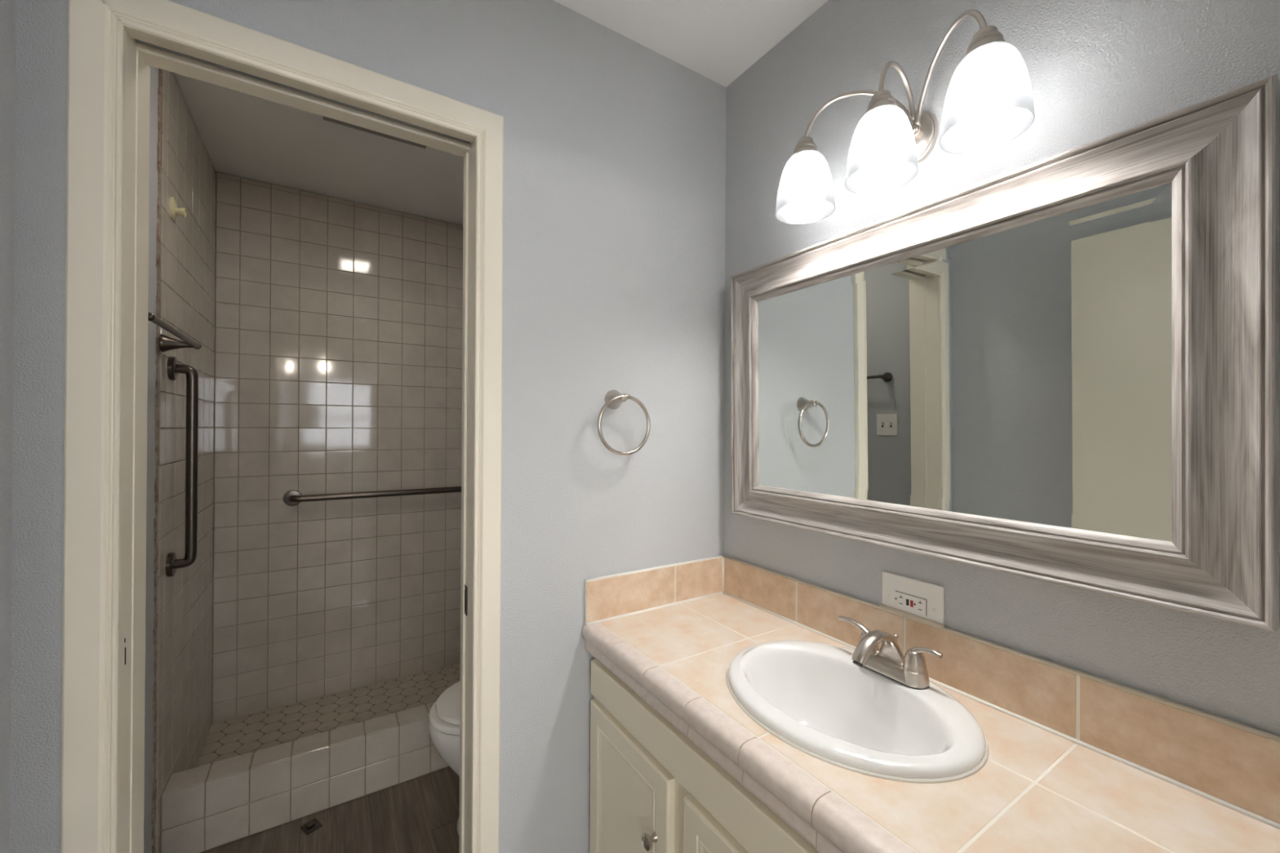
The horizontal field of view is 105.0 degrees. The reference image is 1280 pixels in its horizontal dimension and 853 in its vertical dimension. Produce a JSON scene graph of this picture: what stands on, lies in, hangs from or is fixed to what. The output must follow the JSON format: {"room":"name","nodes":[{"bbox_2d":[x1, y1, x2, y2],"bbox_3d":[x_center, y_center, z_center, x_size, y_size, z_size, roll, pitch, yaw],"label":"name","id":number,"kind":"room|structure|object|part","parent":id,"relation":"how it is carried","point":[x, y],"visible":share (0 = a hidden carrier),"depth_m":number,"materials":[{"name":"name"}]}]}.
{"room":"bathroom","nodes":[
{"label":"bathroom","id":0,"kind":"room"},
{"bbox_2d":[0,0,216,852],"bbox_3d":[-1.148,0.105,0.911,0.130,2.440,3.150,0,0,-32],"label":"wall","id":1,"kind":"structure","parent":0,"point":[188,175],"depth_m":1.53,"materials":[{"name":"white tile"}]},
{"bbox_2d":[151,68,162,852],"bbox_3d":[-1.417,0.105,1.440,0.006,2.440,0.021,0,0,-32],"label":"trim","id":2,"kind":"structure","parent":1,"relation":"attached to","point":[160,77],"depth_m":1.44,"materials":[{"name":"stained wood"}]},
{"bbox_2d":[147,312,201,351],"bbox_3d":[-1.258,-0.246,1.279,0.096,0.052,0.516,0,0,-32],"label":"towel bar","id":3,"kind":"object","parent":1,"relation":"attached to","point":[166,343],"visible":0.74,"depth_m":1.44,"materials":[{"name":"grey metal"}]},
{"bbox_3d":[-1.097,-0.246,1.099,0.019,0.019,0.017,0,0,-32],"label":"knob","id":4,"kind":"part","parent":3,"relation":"part of","materials":[{"name":"grey metal"}]},
{"bbox_3d":[-1.384,-0.247,1.474,0.075,0.052,0.052,0,0,-32],"label":"post","id":5,"kind":"part","parent":3,"relation":"part of","materials":[{"name":"grey metal"}]},
{"bbox_2d":[168,196,186,220],"bbox_3d":[-1.457,-0.685,1.553,0.031,0.072,0.072,0,0,-32],"label":"pipe stub","id":6,"kind":"object","parent":1,"relation":"attached to","point":[175,211],"visible":1,"depth_m":1.54,"materials":[{"name":"beige plastic"}]},
{"bbox_2d":[165,356,198,577],"bbox_3d":[-1.442,0.125,1.554,0.066,0.688,0.074,0,0,-32],"label":"grab bar","id":7,"kind":"object","parent":1,"relation":"attached to","point":[172,563],"visible":1,"depth_m":1.55,"materials":[{"name":"grey metal"}]},
{"bbox_2d":[195,663,460,852],"bbox_3d":[-0.458,1.339,1.322,1.712,0.082,3.100,0,0,-32],"label":"floor","id":8,"kind":"structure","parent":0,"point":[421,814],"depth_m":1.78,"materials":[{"name":"brown wood"}]},
{"bbox_2d":[160,702,448,852],"bbox_3d":[-0.839,1.221,1.923,1.512,0.218,0.110,0,0,-32],"label":"curb","id":9,"kind":"object","parent":8,"relation":"on","point":[208,806],"visible":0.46,"depth_m":1.66,"materials":[{"name":"white tile"}]},
{"bbox_2d":[300,817,322,835],"bbox_3d":[-1.089,1.322,1.629,0.052,0.009,0.046,0,0,36],"label":"floor plate","id":10,"kind":"object","parent":8,"relation":"on","point":[309,827],"visible":1,"depth_m":1.62,"materials":[{"name":"grey metal"}]},
{"bbox_2d":[428,680,460,834],"bbox_3d":[-0.333,0.954,1.775,0.800,0.754,0.470,0,0,-32],"label":"toilet","id":11,"kind":"object","parent":8,"relation":"on","point":[444,713],"visible":0.15,"depth_m":1.53,"materials":[{"name":"white ceramic"}]},
{"bbox_3d":[-0.430,0.934,1.713,0.568,0.022,0.368,0,0,-32],"label":"seat","id":12,"kind":"part","parent":11,"relation":"part of","materials":[{"name":"white"}]},
{"bbox_3d":[-0.425,0.909,1.716,0.540,0.026,0.356,0,0,-32],"label":"lid","id":13,"kind":"part","parent":11,"relation":"part of","materials":[{"name":"white"}]},
{"bbox_2d":[589,657,819,852],"bbox_3d":[0.389,0.971,0.918,0.514,0.725,1.264,0,0,-32],"label":"vanity cabinet","id":14,"kind":"object","parent":8,"relation":"on","point":[653,790],"visible":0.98,"depth_m":1.04,"materials":[{"name":"beige paint"}]},
{"bbox_3d":[-0.032,0.969,1.172,0.018,0.468,0.358,0,0,-32],"label":"door","id":15,"kind":"part","parent":14,"relation":"part of","materials":[{"name":"beige paint"}]},
{"bbox_3d":[0.021,0.881,1.046,0.030,0.031,0.031,0,0,-32],"label":"knob","id":16,"kind":"part","parent":14,"relation":"part of","materials":[{"name":"silver metal"}]},
{"bbox_3d":[0.189,0.969,0.825,0.018,0.468,0.366,0,0,-32],"label":"door","id":17,"kind":"part","parent":14,"relation":"part of","materials":[{"name":"beige paint"}]},
{"bbox_2d":[582,555,1279,852],"bbox_3d":[0.397,0.511,0.924,0.507,0.194,1.267,0,0,-32],"label":"countertop","id":18,"kind":"structure","parent":14,"relation":"on","point":[1077,762],"depth_m":0.78,"materials":[{"name":"beige tile"}]},
{"bbox_2d":[726,640,988,783],"bbox_3d":[0.395,0.597,0.967,0.407,0.165,0.485,0,0,-32],"label":"sink","id":19,"kind":"object","parent":18,"relation":"in","point":[811,696],"visible":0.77,"depth_m":0.97,"materials":[{"name":"white ceramic"}]},
{"bbox_2d":[838,616,942,689],"bbox_3d":[0.512,0.468,1.040,0.166,0.096,0.180,0,0,6],"label":"faucet","id":20,"kind":"object","parent":19,"relation":"on","point":[910,671],"visible":1,"depth_m":0.99,"materials":[{"name":"silver metal"}]},
{"bbox_3d":[0.484,0.452,1.097,0.025,0.036,0.085,0,0,-32],"label":"lever","id":21,"kind":"part","parent":20,"relation":"part of","materials":[{"name":"silver metal"}]},
{"bbox_3d":[0.499,0.480,1.074,0.052,0.064,0.052,0,0,-32],"label":"handle","id":22,"kind":"part","parent":20,"relation":"part of","materials":[{"name":"silver metal"}]},
{"bbox_3d":[0.484,0.457,1.005,0.141,0.075,0.080,0,0,-32],"label":"spout","id":23,"kind":"part","parent":20,"relation":"part of","materials":[{"name":"silver metal"}]},
{"bbox_3d":[0.543,0.468,1.042,0.010,0.054,0.010,0,0,-32],"label":"lift rod","id":24,"kind":"part","parent":20,"relation":"part of","materials":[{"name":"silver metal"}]},
{"bbox_3d":[0.553,0.480,0.989,0.052,0.064,0.052,0,0,-32],"label":"handle","id":25,"kind":"part","parent":20,"relation":"part of","materials":[{"name":"silver metal"}]},
{"bbox_3d":[0.562,0.454,0.974,0.025,0.035,0.066,0,0,-32],"label":"lever","id":26,"kind":"part","parent":20,"relation":"part of","materials":[{"name":"silver metal"}]},
{"bbox_2d":[211,171,462,723],"bbox_3d":[-1.267,0.109,2.608,1.752,2.440,0.159,0,0,-32],"label":"wall","id":27,"kind":"structure","parent":0,"point":[339,322],"depth_m":2.37,"materials":[{"name":"white tile"}]},
{"bbox_2d":[283,486,461,506],"bbox_3d":[-1.216,0.336,2.508,0.985,0.074,0.067,0,0,-32],"label":"grab bar","id":28,"kind":"object","parent":27,"relation":"attached to","point":[293,497],"visible":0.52,"depth_m":2.38,"materials":[{"name":"grey metal"}]},
{"bbox_2d":[8,0,725,852],"bbox_3d":[-0.402,0.111,1.250,1.512,2.440,0.140,0,0,-32],"label":"wall","id":29,"kind":"structure","parent":0,"point":[614,163],"depth_m":1.27,"materials":[{"name":"grey paint"}]},
{"bbox_2d":[60,0,503,852],"bbox_3d":[-0.680,0.287,1.059,0.719,2.083,0.154,0,0,-32],"label":"door frame","id":30,"kind":"structure","parent":29,"relation":"attached to","point":[108,78],"depth_m":0.89,"materials":[{"name":"beige paint"}]},
{"bbox_3d":[-0.921,0.285,0.826,0.063,2.083,0.018,0,0,-32],"label":"casing leg","id":31,"kind":"part","parent":30,"relation":"part of","materials":[{"name":"beige paint"}]},
{"bbox_3d":[-0.367,0.289,1.178,0.063,2.083,0.018,0,0,-32],"label":"casing leg","id":32,"kind":"part","parent":30,"relation":"part of","materials":[{"name":"beige paint"}]},
{"bbox_2d":[464,142,471,852],"bbox_3d":[-0.162,0.302,1.387,0.636,2.040,0.032,0,0,-32],"label":"door","id":33,"kind":"structure","parent":29,"relation":"in","point":[466,586],"depth_m":1.22,"materials":[{"name":"beige paint"}]},
{"bbox_3d":[-0.429,0.432,1.225,0.013,0.072,0.019,0,0,-32],"label":"edge pull","id":34,"kind":"part","parent":33,"relation":"part of","materials":[{"name":"grey metal"}]},
{"bbox_2d":[597,390,650,455],"bbox_3d":[-0.054,-0.012,1.350,0.165,0.182,0.064,0,0,-32],"label":"towel ring","id":35,"kind":"object","parent":29,"relation":"attached to","point":[614,399],"visible":1,"depth_m":1.34,"materials":[{"name":"silver metal"}]},
{"bbox_3d":[-0.058,-0.075,1.349,0.055,0.055,0.062,0,0,-32],"label":"post","id":36,"kind":"part","parent":35,"relation":"part of","materials":[{"name":"silver metal"}]},
{"bbox_2d":[584,557,722,625],"bbox_3d":[0.063,0.478,1.456,0.498,0.120,0.010,0,0,-32],"label":"backsplash","id":37,"kind":"structure","parent":29,"relation":"attached to","point":[607,597],"depth_m":1.43,"materials":[{"name":"beige tile"}]},
{"bbox_2d":[172,0,828,225],"bbox_3d":[-0.457,-1.159,1.349,1.752,0.100,3.150,0,0,-32],"label":"ceiling","id":38,"kind":"structure","parent":0,"point":[242,135],"depth_m":1.81,"materials":[{"name":"white paint"}]},
{"bbox_2d":[322,115,426,148],"bbox_3d":[-0.830,-1.096,1.595,0.340,0.030,0.585,0,0,-32],"label":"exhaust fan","id":39,"kind":"object","parent":38,"relation":"attached to","point":[326,118],"visible":0.12,"depth_m":1.82,"materials":[{"name":"grey plastic"}]},
{"bbox_2d":[723,0,1279,736],"bbox_3d":[0.224,0.116,1.785,0.120,2.440,3.150,0,0,-32],"label":"wall","id":40,"kind":"structure","parent":0,"point":[1097,69],"depth_m":0.93,"materials":[{"name":"grey paint"}]},
{"bbox_2d":[775,8,1035,224],"bbox_3d":[0.522,-0.633,1.021,0.207,0.257,0.510,0,0,-32],"label":"vanity light","id":41,"kind":"object","parent":40,"relation":"attached to","point":[988,103],"visible":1,"depth_m":0.95,"materials":[{"name":"white glass"}]},
{"bbox_3d":[0.390,-0.572,1.160,0.134,0.133,0.134,0,0,-32],"label":"lamp shade","id":42,"kind":"part","parent":41,"relation":"part of","materials":[{"name":"white glass"}]},
{"bbox_3d":[0.491,-0.700,1.111,0.233,0.122,0.013,0,0,26],"label":"arm","id":43,"kind":"part","parent":41,"relation":"part of","materials":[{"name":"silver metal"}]},
{"bbox_3d":[0.491,-0.569,1.002,0.072,0.065,0.072,0,0,-32],"label":"bulb","id":44,"kind":"part","parent":41,"relation":"part of","materials":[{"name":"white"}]},
{"bbox_3d":[0.491,-0.571,1.002,0.134,0.133,0.134,0,0,-32],"label":"lamp shade","id":45,"kind":"part","parent":41,"relation":"part of","materials":[{"name":"white glass"}]},
{"bbox_3d":[0.543,-0.711,1.035,0.132,0.101,0.009,0,0,-32],"label":"arm","id":46,"kind":"part","parent":41,"relation":"part of","materials":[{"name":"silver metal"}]},
{"bbox_3d":[0.602,-0.631,1.068,0.021,0.109,0.077,0,0,-32],"label":"plate","id":47,"kind":"part","parent":41,"relation":"part of","materials":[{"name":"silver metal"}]},
{"bbox_3d":[0.593,-0.700,0.948,0.012,0.122,0.219,0,0,1],"label":"arm","id":48,"kind":"part","parent":41,"relation":"part of","materials":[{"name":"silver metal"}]},
{"bbox_3d":[0.592,-0.568,0.843,0.072,0.065,0.072,0,0,-32],"label":"bulb","id":49,"kind":"part","parent":41,"relation":"part of","materials":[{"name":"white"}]},
{"bbox_3d":[0.592,-0.571,0.843,0.134,0.133,0.134,0,0,-32],"label":"lamp shade","id":50,"kind":"part","parent":41,"relation":"part of","materials":[{"name":"white glass"}]},
{"bbox_2d":[879,571,945,629],"bbox_3d":[0.594,0.378,1.077,0.012,0.088,0.138,0,0,-32],"label":"outlet","id":51,"kind":"object","parent":40,"relation":"attached to","point":[920,601],"visible":1,"depth_m":1.07,"materials":[{"name":"white plastic"}]},
{"bbox_2d":[894,591,926,615],"bbox_3d":[0.594,0.387,1.078,0.006,0.034,0.068,0,0,-32],"label":"receptacle","id":52,"kind":"object","parent":51,"relation":"attached to","point":[906,602],"depth_m":1.08,"materials":[{"name":"white plastic"}]},
{"bbox_2d":[729,73,1279,631],"bbox_3d":[0.569,-0.097,1.089,0.030,0.734,1.034,0,0,-32],"label":"wall mirror","id":53,"kind":"object","parent":40,"relation":"attached to","point":[1063,368],"visible":1,"depth_m":0.85,"materials":[{"name":"wood"},{"name":"mirror glass"}]},
{"bbox_2d":[757,182,1172,542],"bbox_3d":[0.576,-0.097,1.093,0.007,0.548,0.848,0,0,-32],"label":"mirror glass","id":54,"kind":"object","parent":53,"relation":"on","point":[1015,372],"depth_m":0.93,"materials":[{"name":"silver"}]},
{"bbox_3d":[0.567,-0.415,1.087,0.030,0.097,1.034,0,0,-32],"label":"frame rail","id":55,"kind":"part","parent":53,"relation":"part of","materials":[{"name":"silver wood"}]},
{"bbox_3d":[0.571,0.222,1.090,0.030,0.097,1.034,0,0,-32],"label":"frame rail","id":56,"kind":"part","parent":53,"relation":"part of","materials":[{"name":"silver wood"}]}
]}

